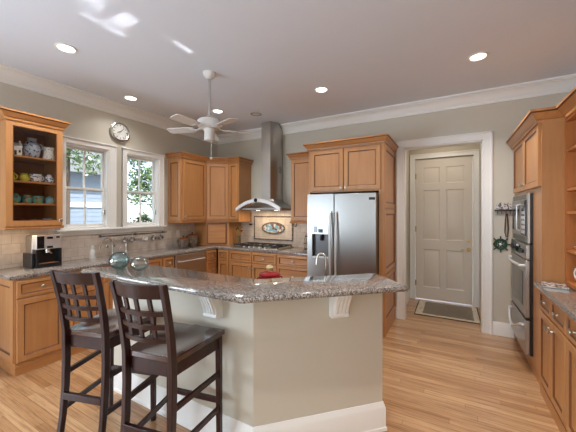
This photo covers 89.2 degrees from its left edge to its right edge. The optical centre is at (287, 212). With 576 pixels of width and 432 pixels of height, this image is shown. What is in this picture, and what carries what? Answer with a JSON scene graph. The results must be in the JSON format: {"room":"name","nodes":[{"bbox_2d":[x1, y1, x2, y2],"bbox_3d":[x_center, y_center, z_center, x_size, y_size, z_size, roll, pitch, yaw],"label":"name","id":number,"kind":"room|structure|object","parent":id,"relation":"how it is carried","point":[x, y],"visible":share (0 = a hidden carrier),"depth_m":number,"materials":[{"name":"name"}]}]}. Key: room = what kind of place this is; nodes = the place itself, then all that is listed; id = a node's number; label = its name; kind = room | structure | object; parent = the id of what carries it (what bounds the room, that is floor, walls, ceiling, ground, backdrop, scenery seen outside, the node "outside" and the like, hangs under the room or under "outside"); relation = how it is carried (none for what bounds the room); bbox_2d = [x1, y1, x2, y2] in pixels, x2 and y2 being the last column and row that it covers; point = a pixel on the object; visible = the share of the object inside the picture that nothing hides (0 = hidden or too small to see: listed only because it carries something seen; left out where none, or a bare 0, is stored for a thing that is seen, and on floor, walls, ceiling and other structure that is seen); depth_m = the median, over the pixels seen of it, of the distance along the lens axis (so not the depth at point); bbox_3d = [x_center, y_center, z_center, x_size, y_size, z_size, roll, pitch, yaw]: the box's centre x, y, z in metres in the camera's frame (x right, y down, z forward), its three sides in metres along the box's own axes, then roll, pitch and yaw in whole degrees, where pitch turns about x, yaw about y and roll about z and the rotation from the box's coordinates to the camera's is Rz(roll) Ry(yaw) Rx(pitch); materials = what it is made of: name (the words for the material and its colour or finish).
{"room":"kitchen","nodes":[
{"label":"kitchen","id":0,"kind":"room"},
{"bbox_2d":[0,82,217,273],"bbox_3d":[-3.342,-0.002,2.362,0.140,2.963,8.056,0,0,29],"label":"wall","id":1,"kind":"structure","parent":0,"point":[87,123],"depth_m":3.88,"materials":[{"name":"paint"}]},
{"bbox_2d":[0,106,70,229],"bbox_3d":[-2.650,-0.398,2.983,0.450,1.125,0.565,0,0,29],"label":"upper cabinet","id":2,"kind":"object","parent":1,"relation":"attached to","point":[16,126],"visible":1,"depth_m":3.03,"materials":[{"name":"brown wood"}]},
{"bbox_2d":[14,193,20,202],"bbox_3d":[-2.705,-0.145,2.885,0.100,0.106,0.100,0,0,29],"label":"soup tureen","id":3,"kind":"object","parent":2,"relation":"on","point":[17,198],"visible":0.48,"depth_m":2.87,"materials":[{"name":"teal ceramic"}]},
{"bbox_2d":[14,141,22,154],"bbox_3d":[-2.696,-0.635,2.901,0.068,0.160,0.080,0,0,39],"label":"house","id":4,"kind":"object","parent":2,"relation":"on","point":[18,147],"visible":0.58,"depth_m":2.89,"materials":[{"name":"white ceramic"}]},
{"bbox_2d":[18,173,30,180],"bbox_3d":[-2.670,-0.352,2.949,0.080,0.085,0.080,0,0,-3],"label":"creamer","id":5,"kind":"object","parent":2,"relation":"on","point":[23,176],"visible":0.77,"depth_m":2.92,"materials":[{"name":"yellow ceramic"}]},
{"bbox_2d":[21,195,32,202],"bbox_3d":[-2.656,-0.135,2.972,0.090,0.085,0.090,0,0,29],"label":"sugar bowl","id":6,"kind":"object","parent":2,"relation":"on","point":[25,198],"visible":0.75,"depth_m":2.94,"materials":[{"name":"teal ceramic"}]},
{"bbox_2d":[22,138,42,157],"bbox_3d":[-2.652,-0.660,3.022,0.146,0.210,0.147,0,0,13],"label":"jar","id":7,"kind":"object","parent":2,"relation":"on","point":[31,148],"visible":0.8,"depth_m":2.98,"materials":[{"name":"white ceramic"}]},
{"bbox_2d":[14,203,54,205],"bbox_3d":[-2.686,-0.083,3.003,0.342,0.018,0.418,0,0,29],"label":"shelf","id":8,"kind":"object","parent":2,"relation":"attached to","point":[15,204],"depth_m":2.98,"materials":[{"name":"brown wood"}]},
{"bbox_2d":[14,180,54,185],"bbox_3d":[-2.686,-0.301,3.003,0.342,0.018,0.418,0,0,29],"label":"shelf","id":9,"kind":"object","parent":2,"relation":"attached to","point":[16,182],"depth_m":3.02,"materials":[{"name":"brown wood"}]},
{"bbox_2d":[14,154,54,164],"bbox_3d":[-2.686,-0.546,3.003,0.342,0.018,0.418,0,0,29],"label":"shelf","id":10,"kind":"object","parent":2,"relation":"attached to","point":[18,159],"depth_m":3.05,"materials":[{"name":"brown wood"}]},
{"bbox_2d":[29,174,43,181],"bbox_3d":[-2.622,-0.352,3.033,0.107,0.085,0.107,0,0,-8],"label":"bowl","id":11,"kind":"object","parent":2,"relation":"on","point":[34,177],"visible":0.73,"depth_m":3.00,"materials":[{"name":"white ceramic"}]},
{"bbox_2d":[32,196,44,203],"bbox_3d":[-2.611,-0.132,3.053,0.100,0.080,0.100,0,0,29],"label":"square planter","id":12,"kind":"object","parent":2,"relation":"on","point":[36,199],"visible":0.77,"depth_m":3.02,"materials":[{"name":"teal ceramic"}]},
{"bbox_2d":[43,147,53,159],"bbox_3d":[-2.568,-0.625,3.130,0.104,0.140,0.104,0,0,-40],"label":"pitcher","id":13,"kind":"object","parent":2,"relation":"on","point":[48,152],"visible":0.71,"depth_m":3.10,"materials":[{"name":"white ceramic"}]},
{"bbox_2d":[44,174,53,182],"bbox_3d":[-2.567,-0.357,3.132,0.088,0.095,0.088,0,0,29],"label":"ginger jar","id":14,"kind":"object","parent":2,"relation":"on","point":[48,178],"visible":0.74,"depth_m":3.10,"materials":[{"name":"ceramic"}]},
{"bbox_2d":[45,196,53,203],"bbox_3d":[-2.563,-0.136,3.138,0.084,0.088,0.084,0,0,29],"label":"teapot","id":15,"kind":"object","parent":2,"relation":"on","point":[48,200],"visible":0.85,"depth_m":3.11,"materials":[{"name":"blue ceramic"}]},
{"bbox_2d":[65,143,108,229],"bbox_3d":[-2.581,-0.317,3.713,0.137,1.037,0.515,0,0,29],"label":"window","id":16,"kind":"structure","parent":1,"relation":"in","point":[104,189],"depth_m":3.83,"materials":[{"name":"white paint"}]},
{"bbox_2d":[0,220,202,268],"bbox_3d":[-2.174,0.352,4.293,0.010,0.435,3.266,0,0,29],"label":"backsplash","id":17,"kind":"structure","parent":1,"relation":"attached to","point":[12,242],"depth_m":3.66,"materials":[{"name":"tile"}]},
{"bbox_2d":[56,225,166,235],"bbox_3d":[-2.336,0.239,4.025,0.110,0.075,1.480,0,0,29],"label":"trim","id":18,"kind":"structure","parent":1,"relation":"attached to","point":[70,232],"depth_m":3.86,"materials":[{"name":"white paint"}]},
{"bbox_2d":[59,135,164,229],"bbox_3d":[-2.316,-0.352,4.016,0.034,1.109,1.431,0,0,29],"label":"trim","id":19,"kind":"structure","parent":1,"relation":"attached to","point":[112,149],"depth_m":3.96,"materials":[{"name":"white paint"}]},
{"bbox_2d":[110,122,129,141],"bbox_3d":[-2.311,-1.110,4.017,0.039,0.270,0.270,0,0,29],"label":"wall clock","id":20,"kind":"object","parent":1,"relation":"attached to","point":[119,131],"visible":1,"depth_m":4.00,"materials":[{"name":"silver metal"}]},
{"bbox_2d":[99,231,166,236],"bbox_3d":[-2.192,0.308,4.197,0.053,0.032,1.020,0,0,29],"label":"utensil rail","id":21,"kind":"object","parent":1,"relation":"attached to","point":[162,231],"visible":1,"depth_m":4.13,"materials":[{"name":"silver metal"}]},
{"bbox_2d":[122,237,127,242],"bbox_3d":[-2.257,0.360,4.038,0.076,0.127,0.076,0,0,29],"label":"cup","id":22,"kind":"object","parent":21,"relation":"hanging from","point":[125,239],"visible":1,"depth_m":4.05,"materials":[{"name":"white ceramic"}]},
{"bbox_2d":[127,154,158,226],"bbox_3d":[-2.211,-0.317,4.373,0.137,1.037,0.530,0,0,29],"label":"window","id":23,"kind":"structure","parent":1,"relation":"in","point":[155,162],"depth_m":4.56,"materials":[{"name":"white paint"}]},
{"bbox_2d":[166,230,170,237],"bbox_3d":[-1.928,0.350,4.713,0.009,0.120,0.110,0,0,29],"label":"outlet plate","id":24,"kind":"object","parent":1,"relation":"attached to","point":[168,233],"visible":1,"depth_m":4.71,"materials":[{"name":"beige plastic"}]},
{"bbox_2d":[165,151,207,222],"bbox_3d":[-1.660,-0.391,4.839,0.367,1.112,0.593,0,0,29],"label":"upper cabinet","id":25,"kind":"object","parent":1,"relation":"attached to","point":[186,177],"visible":1,"depth_m":4.69,"materials":[{"name":"brown wood"}]},
{"bbox_2d":[206,157,228,221],"bbox_3d":[-1.262,-0.391,5.276,0.638,1.112,0.656,0,0,29],"label":"upper cabinet","id":26,"kind":"object","parent":1,"relation":"attached to","point":[217,171],"visible":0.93,"depth_m":5.07,"materials":[{"name":"brown wood"}]},
{"bbox_2d":[0,63,575,144],"bbox_3d":[-1.016,-1.405,0.979,5.270,0.155,7.916,0,0,29],"label":"trim","id":27,"kind":"structure","parent":1,"relation":"attached to","point":[9,75],"depth_m":3.76,"materials":[{"name":"white paint"}]},
{"bbox_2d":[0,298,559,431],"bbox_3d":[-0.702,1.530,1.540,5.570,0.100,9.200,0,0,29],"label":"floor","id":28,"kind":"structure","parent":0,"point":[439,374],"depth_m":2.46,"materials":[{"name":"brown wood"}]},
{"bbox_2d":[0,275,62,376],"bbox_3d":[-2.590,1.044,2.923,0.603,0.871,0.409,0,0,29],"label":"base cabinet","id":29,"kind":"object","parent":28,"relation":"on","point":[30,325],"visible":0.87,"depth_m":2.74,"materials":[{"name":"brown wood"}]},
{"bbox_2d":[0,244,306,280],"bbox_3d":[-1.173,0.589,3.725,2.288,0.038,3.254,0,0,29],"label":"countertop","id":30,"kind":"structure","parent":29,"relation":"on","point":[14,273],"depth_m":3.62,"materials":[{"name":"stone"}]},
{"bbox_2d":[23,234,61,268],"bbox_3d":[-2.597,0.403,3.099,0.280,0.335,0.257,0,0,29],"label":"coffee maker","id":31,"kind":"object","parent":30,"relation":"on","point":[44,250],"visible":1,"depth_m":3.05,"materials":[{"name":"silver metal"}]},
{"bbox_2d":[89,244,95,258],"bbox_3d":[-2.435,0.477,3.633,0.076,0.186,0.076,0,0,29],"label":"soap dispenser","id":32,"kind":"object","parent":30,"relation":"on","point":[92,252],"visible":1,"depth_m":3.61,"materials":[{"name":"white ceramic"}]},
{"bbox_2d":[98,237,120,253],"bbox_3d":[-2.321,0.446,3.793,0.056,0.249,0.300,0,0,27],"label":"faucet","id":33,"kind":"object","parent":30,"relation":"on","point":[102,240],"visible":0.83,"depth_m":3.80,"materials":[{"name":"silver metal"}]},
{"bbox_2d":[177,236,189,247],"bbox_3d":[-1.710,0.473,4.763,0.169,0.194,0.169,0,0,44],"label":"crock","id":34,"kind":"object","parent":30,"relation":"on","point":[183,242],"visible":1,"depth_m":4.70,"materials":[{"name":"brown ceramic"}]},
{"bbox_2d":[186,232,198,246],"bbox_3d":[-1.625,0.451,4.956,0.183,0.239,0.183,0,0,44],"label":"crock","id":35,"kind":"object","parent":30,"relation":"on","point":[193,238],"visible":0.91,"depth_m":4.89,"materials":[{"name":"brown ceramic"}]},
{"bbox_2d":[194,222,240,244],"bbox_3d":[-1.267,0.368,5.301,0.583,0.402,0.596,0,0,29],"label":"appliance garage","id":36,"kind":"object","parent":30,"relation":"on","point":[209,233],"visible":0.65,"depth_m":5.10,"materials":[{"name":"brown wood"}]},
{"bbox_2d":[236,227,242,243],"bbox_3d":[-0.867,0.408,5.184,0.137,0.323,0.116,0,0,29],"label":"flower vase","id":37,"kind":"object","parent":30,"relation":"on","point":[239,238],"visible":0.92,"depth_m":5.17,"materials":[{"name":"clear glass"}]},
{"bbox_2d":[232,242,292,250],"bbox_3d":[-0.422,0.546,4.792,0.900,0.048,0.510,0,0,29],"label":"cooktop","id":38,"kind":"object","parent":30,"relation":"in","point":[250,245],"visible":1,"depth_m":4.68,"materials":[{"name":"silver metal"}]},
{"bbox_2d":[66,270,101,355],"bbox_3d":[-2.402,1.044,3.260,0.603,0.871,0.359,0,0,29],"label":"base cabinet","id":39,"kind":"object","parent":28,"relation":"on","point":[91,289],"visible":0.02,"depth_m":3.09,"materials":[{"name":"brown wood"}]},
{"bbox_2d":[49,270,155,431],"bbox_3d":[-1.190,0.910,1.904,0.407,1.140,0.516,0,0,13],"label":"bar stool","id":40,"kind":"object","parent":28,"relation":"on","point":[100,332],"visible":0.84,"depth_m":1.75,"materials":[{"name":"brown wood"}]},
{"bbox_2d":[102,257,161,309],"bbox_3d":[-2.123,1.044,3.757,0.603,0.871,0.779,0,0,29],"label":"base cabinet","id":41,"kind":"object","parent":28,"relation":"on","point":[157,261],"visible":0.04,"depth_m":3.37,"materials":[{"name":"brown wood"}]},
{"bbox_2d":[108,280,224,431],"bbox_3d":[-0.665,0.910,1.625,0.407,1.140,0.516,0,0,18],"label":"bar stool","id":42,"kind":"object","parent":28,"relation":"on","point":[171,348],"visible":1,"depth_m":1.51,"materials":[{"name":"brown wood"}]},
{"bbox_2d":[162,256,173,267],"bbox_3d":[-1.884,1.044,4.184,0.603,0.871,0.199,0,0,29],"label":"base cabinet","id":43,"kind":"object","parent":28,"relation":"on","point":[168,261],"visible":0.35,"depth_m":4.04,"materials":[{"name":"brown wood"}]},
{"bbox_2d":[174,251,205,271],"bbox_3d":[-1.685,1.046,4.531,0.611,0.868,0.588,0,0,29],"label":"dishwasher","id":44,"kind":"object","parent":28,"relation":"on","point":[196,261],"visible":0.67,"depth_m":4.40,"materials":[{"name":"brown wood"}]},
{"bbox_2d":[206,249,216,273],"bbox_3d":[-1.480,1.044,4.906,0.603,0.871,0.254,0,0,29],"label":"base cabinet","id":45,"kind":"object","parent":28,"relation":"on","point":[211,255],"visible":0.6,"depth_m":4.78,"materials":[{"name":"brown wood"}]},
{"bbox_2d":[218,249,229,275],"bbox_3d":[-0.923,1.044,5.066,0.247,0.871,0.663,0,0,29],"label":"base cabinet","id":46,"kind":"object","parent":28,"relation":"on","point":[223,255],"visible":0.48,"depth_m":4.80,"materials":[{"name":"brown wood"}]},
{"bbox_2d":[113,279,386,431],"bbox_3d":[-0.422,0.983,2.200,2.228,0.994,0.875,0,0,7],"label":"kitchen island","id":47,"kind":"object","parent":28,"relation":"on","point":[314,364],"visible":0.62,"depth_m":1.87,"materials":[{"name":"paint"},{"name":"speckled granite"},{"name":"white paint"}]},
{"bbox_2d":[82,265,406,303],"bbox_3d":[-0.469,0.468,1.978,2.436,0.035,0.777,0,0,10],"label":"island countertop","id":48,"kind":"structure","parent":47,"relation":"on","point":[240,290],"depth_m":1.85,"materials":[{"name":"stone"}]},
{"bbox_2d":[108,252,130,269],"bbox_3d":[-1.343,0.385,2.329,0.154,0.130,0.154,0,0,29],"label":"glass bowl","id":49,"kind":"object","parent":48,"relation":"on","point":[117,266],"visible":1,"depth_m":2.31,"materials":[{"name":"glass"}]},
{"bbox_2d":[130,256,148,270],"bbox_3d":[-1.145,0.397,2.252,0.132,0.106,0.132,0,0,29],"label":"glass bowl","id":50,"kind":"object","parent":48,"relation":"on","point":[134,258],"visible":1,"depth_m":2.23,"materials":[{"name":"clear glass"}]},
{"bbox_3d":[-0.097,0.599,2.361,1.462,0.039,0.898,0,0,29],"label":"island countertop","id":51,"kind":"structure","parent":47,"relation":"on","visible":0},
{"bbox_2d":[257,265,282,278],"bbox_3d":[-0.140,0.491,2.252,0.165,0.176,0.165,0,0,37],"label":"casserole","id":52,"kind":"object","parent":51,"relation":"on","point":[269,273],"visible":0.62,"depth_m":2.21,"materials":[{"name":"red ceramic"}]},
{"bbox_2d":[315,253,326,275],"bbox_3d":[0.285,0.442,2.234,0.152,0.273,0.051,0,0,8],"label":"faucet","id":53,"kind":"object","parent":51,"relation":"on","point":[323,254],"visible":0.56,"depth_m":2.23,"materials":[{"name":"silver metal"}]},
{"bbox_2d":[230,250,276,278],"bbox_3d":[-0.419,1.044,4.784,0.904,0.871,0.663,0,0,29],"label":"base cabinet","id":54,"kind":"object","parent":28,"relation":"on","point":[245,264],"visible":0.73,"depth_m":4.54,"materials":[{"name":"brown wood"}]},
{"bbox_2d":[277,254,306,277],"bbox_3d":[0.216,1.044,4.428,0.549,0.871,0.663,0,0,29],"label":"base cabinet","id":55,"kind":"object","parent":28,"relation":"on","point":[288,266],"visible":0.34,"depth_m":4.18,"materials":[{"name":"brown wood"}]},
{"bbox_2d":[307,192,378,276],"bbox_3d":[0.824,0.617,3.933,0.884,1.703,0.892,0,0,29],"label":"refrigerator","id":56,"kind":"object","parent":28,"relation":"on","point":[344,227],"visible":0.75,"depth_m":3.58,"materials":[{"name":"grey metal"}]},
{"bbox_2d":[303,133,398,336],"bbox_3d":[0.873,0.279,4.003,1.106,2.401,0.782,0,0,29],"label":"refrigerator surround","id":57,"kind":"object","parent":28,"relation":"on","point":[369,168],"visible":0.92,"depth_m":3.67,"materials":[{"name":"brown wood"}]},
{"bbox_2d":[414,300,480,323],"bbox_3d":[2.384,1.474,4.390,0.830,0.012,0.770,0,0,29],"label":"door mat","id":58,"kind":"object","parent":28,"relation":"on","point":[468,314],"visible":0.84,"depth_m":4.33,"materials":[{"name":"brown"}]},
{"bbox_2d":[506,106,564,384],"bbox_3d":[2.584,0.317,2.775,0.735,2.327,1.233,0,0,29],"label":"oven tower","id":59,"kind":"object","parent":28,"relation":"on","point":[537,143],"depth_m":2.43,"materials":[{"name":"brown wood"}]},
{"bbox_2d":[507,238,532,319],"bbox_3d":[2.551,0.637,2.912,0.551,0.685,0.747,0,0,29],"label":"wall oven","id":60,"kind":"object","parent":59,"relation":"in","point":[521,259],"visible":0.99,"depth_m":2.78,"materials":[{"name":"silver metal"}]},
{"bbox_2d":[512,193,532,243],"bbox_3d":[2.545,0.052,2.916,0.464,0.465,0.747,0,0,29],"label":"microwave","id":61,"kind":"object","parent":59,"relation":"in","point":[522,205],"visible":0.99,"depth_m":2.79,"materials":[{"name":"silver metal"}]},
{"bbox_2d":[539,290,568,431],"bbox_3d":[2.179,1.044,1.985,0.667,0.871,0.642,0,0,29],"label":"base cabinet","id":62,"kind":"object","parent":28,"relation":"on","point":[552,319],"visible":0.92,"depth_m":2.08,"materials":[{"name":"brown wood"}]},
{"bbox_2d":[566,313,575,431],"bbox_3d":[1.864,1.044,1.423,0.667,0.871,0.644,0,0,29],"label":"base cabinet","id":63,"kind":"object","parent":28,"relation":"on","point":[570,323],"visible":0.98,"depth_m":1.78,"materials":[{"name":"brown wood"}]},
{"bbox_3d":[1.552,1.044,0.867,0.667,0.871,0.629,0,0,29],"label":"base cabinet","id":64,"kind":"object","parent":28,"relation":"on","visible":0},
{"bbox_2d":[534,281,575,320],"bbox_3d":[1.869,0.589,1.427,0.666,0.038,1.917,0,0,29],"label":"countertop","id":65,"kind":"structure","parent":64,"relation":"on","point":[565,299],"depth_m":1.98,"materials":[{"name":"stone"}]},
{"bbox_2d":[541,281,568,289],"bbox_3d":[2.072,0.566,2.273,0.149,0.008,0.194,0,0,37],"label":"magazine","id":66,"kind":"object","parent":65,"relation":"on","point":[544,284],"visible":1,"depth_m":2.25,"materials":[{"name":"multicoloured paper"}]},
{"bbox_2d":[556,86,575,290],"bbox_3d":[1.985,-0.139,1.507,0.541,1.416,1.665,0,0,29],"label":"hutch","id":67,"kind":"object","parent":65,"relation":"on","point":[567,106],"visible":0.98,"depth_m":2.29,"materials":[{"name":"orange wood"}]},
{"bbox_2d":[567,145,575,151],"bbox_3d":[2.219,-0.489,1.865,0.458,0.022,0.766,0,0,29],"label":"shelf","id":68,"kind":"object","parent":67,"relation":"attached to","point":[570,148],"depth_m":2.25,"materials":[{"name":"orange wood"}]},
{"bbox_2d":[567,187,575,190],"bbox_3d":[2.219,-0.179,1.865,0.458,0.022,0.766,0,0,29],"label":"shelf","id":69,"kind":"object","parent":67,"relation":"attached to","point":[568,188],"depth_m":2.22,"materials":[{"name":"orange wood"}]},
{"bbox_2d":[567,249,575,254],"bbox_3d":[2.219,0.301,1.865,0.458,0.022,0.766,0,0,29],"label":"shelf","id":70,"kind":"object","parent":67,"relation":"attached to","point":[569,251],"depth_m":2.25,"materials":[{"name":"orange wood"}]},
{"bbox_2d":[0,0,575,134],"bbox_3d":[-0.979,-1.533,1.045,5.570,0.100,8.066,0,0,29],"label":"ceiling","id":71,"kind":"structure","parent":0,"point":[269,58],"depth_m":2.64,"materials":[{"name":"paint"}]},
{"bbox_2d":[54,43,77,53],"bbox_3d":[-2.000,-1.478,2.630,0.170,0.008,0.170,0,0,29],"label":"recessed light","id":72,"kind":"object","parent":71,"relation":"in","point":[63,47],"visible":1,"depth_m":2.63,"materials":[{"name":"white paint"}]},
{"bbox_2d":[123,95,137,100],"bbox_3d":[-2.034,-1.478,3.776,0.170,0.008,0.170,0,0,29],"label":"recessed light","id":73,"kind":"object","parent":71,"relation":"in","point":[127,97],"visible":1,"depth_m":3.78,"materials":[{"name":"white paint"}]},
{"bbox_2d":[167,70,252,159],"bbox_3d":[-0.848,-1.019,3.071,0.922,0.928,0.885,0,0,29],"label":"ceiling fan","id":74,"kind":"object","parent":71,"relation":"hanging from","point":[209,124],"visible":1,"depth_m":3.05,"materials":[{"name":"white painted metal"},{"name":"white painted wood"}]},
{"bbox_2d":[212,109,223,112],"bbox_3d":[-1.026,-1.478,4.266,0.170,0.008,0.170,0,0,29],"label":"recessed light","id":75,"kind":"object","parent":71,"relation":"in","point":[213,110],"visible":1,"depth_m":4.26,"materials":[{"name":"white paint"}]},
{"bbox_2d":[251,112,261,115],"bbox_3d":[-0.479,-1.478,4.395,0.170,0.008,0.170,0,0,29],"label":"recessed light","id":76,"kind":"object","parent":71,"relation":"in","point":[253,113],"visible":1,"depth_m":4.39,"materials":[{"name":"silver metal"}]},
{"bbox_2d":[314,87,328,92],"bbox_3d":[0.403,-1.478,3.518,0.170,0.008,0.170,0,0,29],"label":"recessed light","id":77,"kind":"object","parent":71,"relation":"in","point":[318,89],"visible":1,"depth_m":3.51,"materials":[{"name":"white paint"}]},
{"bbox_2d":[468,52,488,61],"bbox_3d":[1.806,-1.478,2.773,0.170,0.008,0.170,0,0,29],"label":"recessed light","id":78,"kind":"object","parent":71,"relation":"in","point":[478,56],"visible":1,"depth_m":2.77,"materials":[{"name":"white paint"}]},
{"bbox_2d":[218,92,568,337],"bbox_3d":[1.011,-0.002,4.455,5.410,2.963,0.130,0,0,29],"label":"wall","id":79,"kind":"structure","parent":0,"point":[502,118],"depth_m":3.66,"materials":[{"name":"paint"}]},
{"bbox_2d":[227,156,253,221],"bbox_3d":[-0.843,-0.391,5.174,0.272,1.112,0.424,0,0,29],"label":"upper cabinet","id":80,"kind":"object","parent":79,"relation":"attached to","point":[239,173],"visible":1,"depth_m":5.08,"materials":[{"name":"brown wood"}]},
{"bbox_2d":[236,122,290,210],"bbox_3d":[-0.367,-0.751,4.829,0.850,1.462,0.540,0,0,29],"label":"range hood","id":81,"kind":"object","parent":79,"relation":"attached to","point":[271,132],"visible":0.98,"depth_m":4.79,"materials":[{"name":"silver metal"}]},
{"bbox_2d":[254,216,292,240],"bbox_3d":[-0.265,0.270,5.073,0.800,0.420,0.018,0,0,29],"label":"tile mural","id":82,"kind":"object","parent":79,"relation":"attached to","point":[279,228],"visible":0.88,"depth_m":5.06,"materials":[{"name":"tile"}]},
{"bbox_2d":[241,204,306,246],"bbox_3d":[-0.375,0.215,5.152,2.290,0.710,0.010,0,0,29],"label":"backsplash","id":83,"kind":"structure","parent":79,"relation":"attached to","point":[299,232],"depth_m":5.08,"materials":[{"name":"tile"}]},
{"bbox_2d":[286,151,308,223],"bbox_3d":[0.297,-0.368,4.535,0.515,1.067,0.424,0,0,29],"label":"upper cabinet","id":84,"kind":"object","parent":79,"relation":"attached to","point":[299,167],"visible":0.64,"depth_m":4.42,"materials":[{"name":"brown wood"}]},
{"bbox_2d":[396,131,492,334],"bbox_3d":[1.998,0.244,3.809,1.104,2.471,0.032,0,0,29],"label":"trim","id":85,"kind":"structure","parent":79,"relation":"attached to","point":[487,136],"depth_m":3.58,"materials":[{"name":"white paint"}]},
{"bbox_2d":[493,236,510,252],"bbox_3d":[2.553,0.380,3.505,0.200,0.200,0.021,0,0,29],"label":"wall ornament","id":86,"kind":"object","parent":79,"relation":"attached to","point":[500,244],"visible":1,"depth_m":3.50,"materials":[{"name":"green paint"}]},
{"bbox_2d":[494,202,511,213],"bbox_3d":[2.574,-0.056,3.480,0.180,0.147,0.042,0,0,29],"label":"key rack","id":87,"kind":"object","parent":79,"relation":"attached to","point":[500,205],"visible":0.9,"depth_m":3.48,"materials":[{"name":"brown metal"}]},
{"bbox_2d":[504,214,508,238],"bbox_3d":[2.593,0.163,3.463,0.044,0.304,0.032,0,0,29],"label":"leash","id":88,"kind":"object","parent":87,"relation":"hanging from","point":[505,214],"visible":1,"depth_m":3.46,"materials":[{"name":"brown leather"}]},
{"bbox_2d":[493,321,513,337],"bbox_3d":[2.573,1.400,3.497,0.208,0.160,0.016,0,0,29],"label":"baseboard","id":89,"kind":"structure","parent":79,"relation":"attached to","point":[499,328],"depth_m":3.49,"materials":[{"name":"white paint"}]},
{"bbox_2d":[406,151,408,293],"bbox_3d":[1.814,0.105,4.650,0.100,2.750,0.994,0,0,29],"label":"wall","id":90,"kind":"structure","parent":0,"point":[407,152],"depth_m":4.87,"materials":[{"name":"paint"}]},
{"bbox_2d":[406,289,409,305],"bbox_3d":[1.864,1.400,4.621,0.016,0.160,0.994,0,0,29],"label":"baseboard","id":91,"kind":"structure","parent":90,"relation":"attached to","point":[408,292],"depth_m":4.81,"materials":[{"name":"white paint"}]},
{"bbox_2d":[409,144,480,306],"bbox_3d":[2.592,0.105,4.852,1.260,2.750,0.120,0,0,29],"label":"wall","id":92,"kind":"structure","parent":0,"point":[472,146],"depth_m":4.85,"materials":[{"name":"paint"}]},
{"bbox_2d":[415,155,472,304],"bbox_3d":[2.553,0.281,4.823,0.847,2.369,0.109,0,0,29],"label":"door","id":93,"kind":"structure","parent":92,"relation":"in","point":[444,186],"depth_m":4.81,"materials":[{"name":"paint"}]},
{"bbox_2d":[410,149,479,307],"bbox_3d":[2.544,0.244,4.792,1.007,2.471,0.032,0,0,29],"label":"trim","id":94,"kind":"structure","parent":92,"relation":"attached to","point":[475,152],"depth_m":4.58,"materials":[{"name":"white paint"}]},
{"label":"outside","id":95,"kind":"structure","parent":0,"visible":0},
{"bbox_3d":[-14.372,1.805,19.513,35.850,0.050,70.000,0,0,29],"label":"ground","id":96,"kind":"structure","parent":95,"visible":0},
{"bbox_2d":[66,148,100,223],"bbox_3d":[-4.923,-0.510,6.366,1.725,4.588,1.730,0,0,29],"label":"leafy tree","id":97,"kind":"object","parent":96,"relation":"on","point":[68,154],"visible":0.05,"depth_m":6.31,"materials":[{"name":"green plant"}]},
{"bbox_2d":[70,149,101,223],"bbox_3d":[-9.281,-0.420,8.293,4.700,4.400,6.800,0,0,29],"label":"neighbouring house","id":98,"kind":"structure","parent":96,"relation":"on","point":[93,199],"depth_m":9.35,"materials":[{"name":"blue"}]},
{"bbox_2d":[127,158,151,221],"bbox_3d":[-3.718,-0.404,8.235,1.579,4.376,1.618,0,0,-3],"label":"leafy tree","id":99,"kind":"object","parent":96,"relation":"on","point":[145,175],"visible":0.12,"depth_m":7.93,"materials":[{"name":"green plant"}]},
{"bbox_2d":[128,212,150,222],"bbox_3d":[-3.013,0.874,6.098,0.777,1.811,0.708,0,0,29],"label":"shrub","id":100,"kind":"object","parent":96,"relation":"on","point":[144,218],"visible":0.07,"depth_m":5.98,"materials":[{"name":"green plant"}]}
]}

